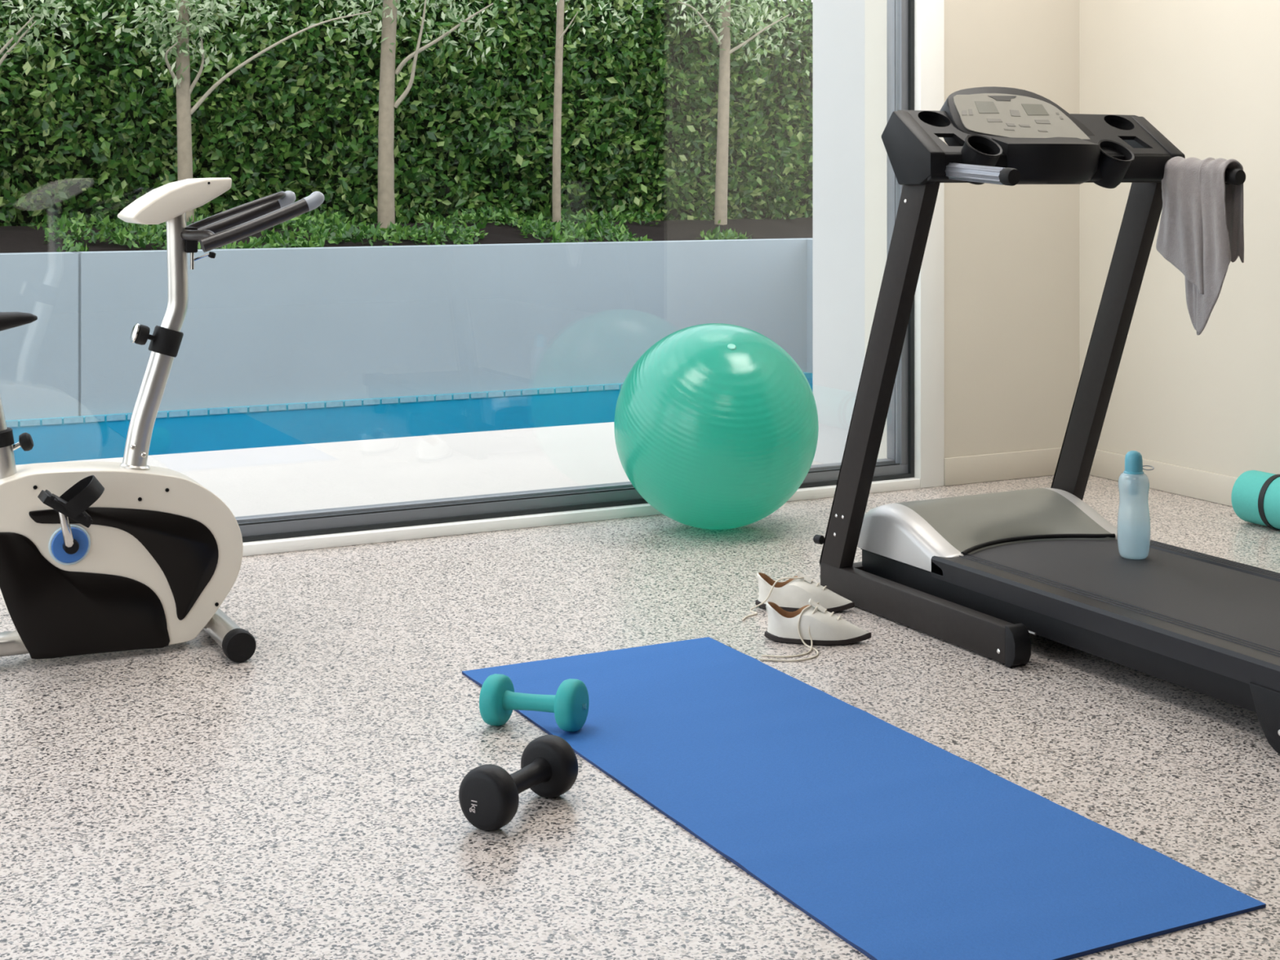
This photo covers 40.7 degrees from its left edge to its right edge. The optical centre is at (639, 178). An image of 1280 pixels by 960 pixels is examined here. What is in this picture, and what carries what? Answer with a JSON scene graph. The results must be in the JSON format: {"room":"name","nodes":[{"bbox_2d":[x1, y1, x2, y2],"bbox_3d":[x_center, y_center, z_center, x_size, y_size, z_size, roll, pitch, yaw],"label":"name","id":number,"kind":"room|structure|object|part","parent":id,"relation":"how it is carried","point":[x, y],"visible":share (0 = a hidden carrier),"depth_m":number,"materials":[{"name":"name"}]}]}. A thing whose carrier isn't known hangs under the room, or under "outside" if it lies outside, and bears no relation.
{"room":"home gym","nodes":[
{"label":"home gym","id":0,"kind":"room"},
{"bbox_2d":[0,475,1279,959],"bbox_3d":[1.808,1.160,1.098,8.220,0.120,9.700,0,0,-27],"label":"floor","id":1,"kind":"structure","parent":0,"point":[297,799],"depth_m":3.27,"materials":[{"name":"rubber"}]},
{"bbox_2d":[0,177,324,662],"bbox_3d":[-1.251,0.549,4.006,0.992,1.102,0.495,0,0,-27],"label":"exercise bike","id":2,"kind":"object","parent":1,"relation":"on","point":[96,557],"visible":1,"depth_m":3.97,"materials":[{"name":"white plastic"}]},
{"bbox_3d":[-1.467,0.489,3.895,0.082,0.216,0.043,0,0,-27],"label":"seat post","id":3,"kind":"part","parent":2,"relation":"part of","materials":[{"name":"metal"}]},
{"bbox_3d":[-1.397,0.599,3.929,0.033,0.042,0.042,0,0,-27],"label":"adjuster knob","id":4,"kind":"part","parent":2,"relation":"part of","materials":[{"name":"black plastic"}]},
{"bbox_3d":[-1.286,0.774,3.867,0.017,0.105,0.038,0,0,44],"label":"crank arm","id":5,"kind":"part","parent":2,"relation":"part of","materials":[{"name":"metal"}]},
{"bbox_3d":[-1.274,0.935,3.912,0.410,0.302,0.012,0,0,-27],"label":"panel","id":6,"kind":"part","parent":2,"relation":"part of","materials":[{"name":"black plastic"}]},
{"bbox_3d":[-1.180,0.361,4.031,0.019,0.046,0.047,0,0,-27],"label":"knob","id":7,"kind":"part","parent":2,"relation":"part of","materials":[{"name":"metal"}]},
{"bbox_3d":[-1.157,0.365,4.043,0.056,0.048,0.046,0,0,-27],"label":"clamp knob","id":8,"kind":"part","parent":2,"relation":"part of","materials":[{"name":"black plastic"}]},
{"bbox_3d":[-1.155,0.557,4.055,0.138,0.366,0.055,0,0,-27],"label":"post","id":9,"kind":"part","parent":2,"relation":"part of","materials":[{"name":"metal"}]},
{"bbox_3d":[-1.107,0.240,4.080,0.077,0.327,0.047,0,0,-27],"label":"post","id":10,"kind":"part","parent":2,"relation":"part of","materials":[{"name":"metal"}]},
{"bbox_3d":[-1.037,0.137,4.041,0.143,0.036,0.035,0,0,42],"label":"handlebar stem","id":11,"kind":"part","parent":2,"relation":"part of","materials":[{"name":"black plastic"}]},
{"bbox_3d":[-1.019,0.182,4.112,0.019,0.016,0.018,0,0,-27],"label":"bolt knob","id":12,"kind":"part","parent":2,"relation":"part of","materials":[{"name":"black plastic"}]},
{"bbox_2d":[458,734,577,831],"bbox_3d":[-0.209,1.047,2.998,0.106,0.106,0.231,0,0,31],"label":"dumbbell","id":13,"kind":"object","parent":1,"relation":"on","point":[489,797],"visible":1,"depth_m":2.93,"materials":[{"name":"black rubber"}]},
{"bbox_2d":[469,800,476,813],"bbox_3d":[-0.281,1.058,2.907,0.015,0.020,0.001,0,0,31],"label":"print","id":14,"kind":"object","parent":13,"relation":"attached to","point":[473,803],"depth_m":2.91},
{"bbox_3d":[-0.209,1.047,2.998,0.045,0.045,0.139,0,0,31],"label":"handle","id":15,"kind":"part","parent":13,"relation":"part of","materials":[{"name":"black rubber"}]},
{"bbox_2d":[613,323,818,529],"bbox_3d":[0.240,0.778,5.442,0.643,0.643,0.643,0,0,-27],"label":"exercise ball","id":16,"kind":"object","parent":1,"relation":"on","point":[716,425],"visible":1,"depth_m":5.21,"materials":[{"name":"teal plastic"}]},
{"bbox_2d":[742,569,854,620],"bbox_3d":[0.379,1.051,4.400,0.303,0.100,0.138,0,0,-17],"label":"sneaker","id":17,"kind":"object","parent":1,"relation":"on","point":[792,594],"visible":0.98,"depth_m":4.38,"materials":[{"name":"white leather"}]},
{"bbox_2d":[760,598,871,662],"bbox_3d":[0.410,1.050,4.033,0.254,0.098,0.235,0,0,10],"label":"sneaker","id":18,"kind":"object","parent":1,"relation":"on","point":[812,624],"visible":1,"depth_m":4.08,"materials":[{"name":"leather"}]},
{"bbox_2d":[462,636,1266,959],"bbox_3d":[0.274,1.096,3.220,0.630,0.007,1.707,0,0,-27],"label":"exercise mat","id":19,"kind":"object","parent":1,"relation":"on","point":[901,846],"visible":0.97,"depth_m":2.95,"materials":[{"name":"blue plastic"}]},
{"bbox_2d":[479,673,589,732],"bbox_3d":[-0.212,1.046,3.448,0.209,0.107,0.100,0,0,21],"label":"dumbbell","id":20,"kind":"object","parent":19,"relation":"on","point":[498,699],"visible":1,"depth_m":3.43,"materials":[{"name":"teal rubber"}]},
{"bbox_3d":[-0.212,1.046,3.448,0.128,0.046,0.041,0,0,21],"label":"handle","id":21,"kind":"part","parent":20,"relation":"part of","materials":[{"name":"teal rubber"}]},
{"bbox_2d":[813,86,1279,753],"bbox_3d":[1.202,0.431,4.008,0.816,1.338,1.692,0,0,-27],"label":"treadmill","id":22,"kind":"object","parent":1,"relation":"on","point":[980,574],"visible":0.97,"depth_m":4.26,"materials":[{"name":"black plastic"}]},
{"bbox_3d":[0.473,0.955,4.569,0.022,0.024,0.024,0,0,44],"label":"lock knob","id":23,"kind":"part","parent":22,"relation":"part of","materials":[{"name":"black plastic"}]},
{"bbox_3d":[0.668,1.054,4.239,0.042,0.084,0.760,0,0,-27],"label":"foot rail","id":24,"kind":"part","parent":22,"relation":"part of","materials":[{"name":"black metal"}]},
{"bbox_2d":[918,115,948,127],"bbox_3d":[0.726,-0.137,4.277,0.095,0.060,0.070,0,0,-27],"label":"cup holder","id":25,"kind":"object","parent":22,"relation":"on","point":[924,121],"depth_m":4.31,"materials":[{"name":"black plastic"}]},
{"bbox_3d":[0.779,-0.013,4.076,0.037,0.052,0.272,0,0,-27],"label":"handle","id":26,"kind":"part","parent":22,"relation":"part of","materials":[{"name":"grey metal"}]},
{"bbox_2d":[961,133,1002,184],"bbox_3d":[0.817,-0.047,4.168,0.096,0.123,0.122,0,0,-27],"label":"cup holder","id":27,"kind":"object","parent":22,"relation":"on","point":[977,148],"depth_m":4.16,"materials":[{"name":"black plastic"}]},
{"bbox_2d":[895,488,1115,554],"bbox_3d":[0.937,0.895,4.547,0.490,0.089,0.368,0,0,-27],"label":"hood","id":28,"kind":"object","parent":22,"relation":"attached to","point":[1018,522],"depth_m":4.49,"materials":[{"name":"grey plastic"}]},
{"bbox_3d":[0.961,-0.150,4.376,0.376,0.138,0.140,0,0,-27],"label":"control panel","id":29,"kind":"part","parent":22,"relation":"part of","materials":[{"name":"grey plastic"}]},
{"bbox_2d":[991,137,1100,184],"bbox_3d":[1.013,-0.051,4.305,0.296,0.129,0.187,0,0,-27],"label":"tray","id":30,"kind":"object","parent":22,"relation":"on","point":[1037,160],"depth_m":4.22,"materials":[{"name":"black plastic"}]},
{"bbox_3d":[1.221,1.014,3.994,0.598,0.063,1.610,0,0,-27],"label":"deck frame","id":31,"kind":"part","parent":22,"relation":"part of","materials":[{"name":"black plastic"}]},
{"bbox_3d":[1.061,0.960,3.721,0.088,0.056,1.310,0,0,-27],"label":"rail","id":32,"kind":"part","parent":22,"relation":"part of","materials":[{"name":"black plastic"}]},
{"bbox_2d":[1092,139,1134,188],"bbox_3d":[1.193,-0.037,4.381,0.100,0.125,0.125,0,0,-27],"label":"cup holder","id":33,"kind":"object","parent":22,"relation":"on","point":[1116,162],"depth_m":4.36,"materials":[{"name":"black plastic"}]},
{"bbox_2d":[1104,119,1132,129],"bbox_3d":[1.259,-0.137,4.551,0.095,0.060,0.070,0,0,-27],"label":"cup holder","id":34,"kind":"object","parent":22,"relation":"on","point":[1109,124],"depth_m":4.58,"materials":[{"name":"black plastic"}]},
{"bbox_2d":[1116,450,1154,559],"bbox_3d":[1.225,0.807,4.283,0.080,0.264,0.080,0,0,44],"label":"water bottle","id":35,"kind":"object","parent":22,"relation":"on","point":[1134,465],"visible":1,"depth_m":4.27,"materials":[{"name":"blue plastic"}]},
{"bbox_3d":[1.551,0.960,3.973,0.055,0.056,1.310,0,0,-27],"label":"rail","id":36,"kind":"part","parent":22,"relation":"part of","materials":[{"name":"black plastic"}]},
{"bbox_2d":[1155,156,1244,335],"bbox_3d":[1.419,0.168,4.369,0.095,0.450,0.256,0,0,-27],"label":"towel","id":37,"kind":"object","parent":22,"relation":"hanging from","point":[1201,230],"visible":0.99,"depth_m":4.33,"materials":[{"name":"grey fabric"}]},
{"bbox_2d":[1231,470,1279,529],"bbox_3d":[2.100,1.015,5.239,0.172,0.172,0.660,0,0,-27],"label":"rolled mat","id":38,"kind":"object","parent":1,"relation":"on","point":[1255,495],"visible":1,"depth_m":5.41,"materials":[{"name":"green plastic"}]},
{"bbox_2d":[813,0,864,463],"bbox_3d":[1.051,-0.350,6.640,0.562,3.300,0.549,0,0,-27],"label":"pier","id":39,"kind":"object","parent":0,"point":[838,25],"visible":0.11,"depth_m":6.60,"materials":[{"name":"white paint"}]},
{"bbox_2d":[864,0,886,459],"bbox_3d":[0.882,-0.449,6.348,0.006,3.103,0.184,0,0,-27],"label":"lining","id":40,"kind":"object","parent":39,"relation":"attached to","point":[875,11],"visible":0.44,"depth_m":6.37,"materials":[{"name":"white paint"}]},
{"bbox_2d":[944,0,1079,457],"bbox_3d":[1.386,-0.375,6.417,0.750,3.150,0.150,0,0,-27],"label":"wall","id":41,"kind":"structure","parent":0,"point":[1011,253],"depth_m":6.32,"materials":[{"name":"beige paint"}]},
{"bbox_2d":[242,477,919,556],"bbox_3d":[-1.498,1.083,4.869,5.585,0.034,0.042,0,0,-27],"label":"sill","id":42,"kind":"structure","parent":41,"relation":"attached to","point":[380,535],"depth_m":5.37,"materials":[{"name":"white paint"}]},
{"bbox_2d":[944,447,1061,485],"bbox_3d":[1.369,1.050,6.318,0.630,0.100,0.012,0,0,-27],"label":"baseboard","id":43,"kind":"structure","parent":41,"relation":"attached to","point":[960,470],"depth_m":6.28,"materials":[{"name":"beige paint"}]},
{"bbox_2d":[1079,0,1279,477],"bbox_3d":[2.425,-0.375,5.085,0.120,3.150,3.170,0,0,-27],"label":"wall","id":44,"kind":"structure","parent":0,"point":[1205,74],"depth_m":5.96,"materials":[{"name":"beige paint"}]},
{"bbox_2d":[1089,448,1237,506],"bbox_3d":[2.368,1.050,5.049,0.012,0.100,3.158,0,0,-27],"label":"baseboard","id":45,"kind":"structure","parent":44,"relation":"attached to","point":[1202,485],"depth_m":6.02,"materials":[{"name":"beige paint"}]},
{"label":"outside","id":46,"kind":"structure","parent":0,"visible":0},
{"bbox_2d":[0,217,813,253],"bbox_3d":[-2.635,0.776,9.506,10.400,1.048,2.400,0,0,-27],"label":"soil","id":47,"kind":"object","parent":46,"point":[13,239],"visible":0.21,"depth_m":9.85,"materials":[{"name":"brown soil"}]},
{"bbox_2d":[0,0,149,80],"bbox_3d":[-3.082,-0.847,8.870,1.093,2.303,0.645,0,0,-27],"label":"young tree","id":48,"kind":"object","parent":47,"relation":"on","point":[44,12],"visible":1,"depth_m":8.81,"materials":[{"name":"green plant"}]},
{"bbox_2d":[96,0,385,223],"bbox_3d":[-2.097,-0.847,9.324,1.661,2.302,0.641,0,0,-27],"label":"young tree","id":49,"kind":"object","parent":47,"relation":"on","point":[181,27],"visible":0.97,"depth_m":9.18,"materials":[{"name":"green plant"}]},
{"bbox_2d":[28,205,753,252],"bbox_3d":[-2.041,0.287,9.142,5.894,0.264,1.144,0,0,-27],"label":"ground cover","id":50,"kind":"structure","parent":47,"relation":"on","point":[344,230],"depth_m":9.34,"materials":[{"name":"green plant"}]},
{"bbox_2d":[0,0,813,227],"bbox_3d":[-1.763,-0.417,10.544,8.100,1.834,0.930,0,0,-27],"label":"hedge","id":51,"kind":"object","parent":47,"relation":"on","point":[639,126],"visible":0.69,"depth_m":10.51,"materials":[{"name":"green plant"}]},
{"bbox_2d":[315,0,520,230],"bbox_3d":[-1.264,-0.842,9.780,1.257,2.302,0.620,0,0,-27],"label":"young tree","id":52,"kind":"object","parent":47,"relation":"on","point":[385,202],"visible":0.98,"depth_m":9.70,"materials":[{"name":"grey plant"}]},
{"bbox_2d":[551,0,644,226],"bbox_3d":[-0.246,-0.856,10.281,0.506,2.301,0.532,0,0,11],"label":"young tree","id":53,"kind":"object","parent":47,"relation":"on","point":[556,191],"visible":1,"depth_m":10.20,"materials":[{"name":"grey plant"}]},
{"bbox_2d":[663,0,813,225],"bbox_3d":[0.636,-0.848,10.744,1.376,2.302,0.667,0,0,-27],"label":"young tree","id":54,"kind":"object","parent":47,"relation":"on","point":[723,41],"visible":0.98,"depth_m":10.71,"materials":[{"name":"grey plant"}]},
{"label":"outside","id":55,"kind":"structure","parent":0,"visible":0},
{"bbox_2d":[15,422,822,516],"bbox_3d":[-1.357,1.202,6.144,9.600,0.196,1.870,0,0,-27],"label":"pool deck","id":56,"kind":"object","parent":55,"point":[257,481],"visible":0.29,"depth_m":6.58,"materials":[{"name":"concrete"}]},
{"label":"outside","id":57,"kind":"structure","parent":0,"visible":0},
{"bbox_2d":[0,238,813,420],"bbox_3d":[-2.495,0.873,8.139,9.400,1.055,0.160,0,0,-27],"label":"wall","id":58,"kind":"structure","parent":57,"point":[294,325],"depth_m":8.64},
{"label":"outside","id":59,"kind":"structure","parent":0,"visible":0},
{"bbox_2d":[806,239,813,373],"bbox_3d":[1.598,0.823,8.718,0.150,0.955,2.549,0,0,-27],"label":"wall","id":60,"kind":"structure","parent":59,"point":[809,242],"depth_m":9.79,"materials":[{"name":"grey paint"}]},
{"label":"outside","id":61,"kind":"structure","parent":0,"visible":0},
{"bbox_2d":[5,372,813,465],"bbox_3d":[-2.557,1.750,7.298,8.720,1.300,1.280,0,0,-27],"label":"swimming pool","id":62,"kind":"object","parent":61,"point":[60,442],"visible":0.1,"depth_m":8.46,"materials":[{"name":"blue liquid"}]},
{"bbox_2d":[5,383,622,426],"bbox_3d":[-2.854,1.109,7.794,8.445,0.026,0.006,0,0,-27],"label":"tile band","id":63,"kind":"object","parent":62,"relation":"attached to","point":[541,391],"visible":0.72,"depth_m":8.44,"materials":[{"name":"blue tile"}]},
{"bbox_3d":[-1.478,-1.850,4.946,5.690,0.200,0.150,0,0,-27],"label":"wall","id":64,"kind":"structure","parent":0,"visible":0},
{"bbox_2d":[235,0,944,542],"bbox_3d":[-1.477,-0.325,4.943,5.690,2.850,0.156,0,0,-27],"label":"window frame","id":65,"kind":"structure","parent":64,"relation":"in","point":[899,464],"depth_m":6.14,"materials":[{"name":"grey metal"}]}
]}

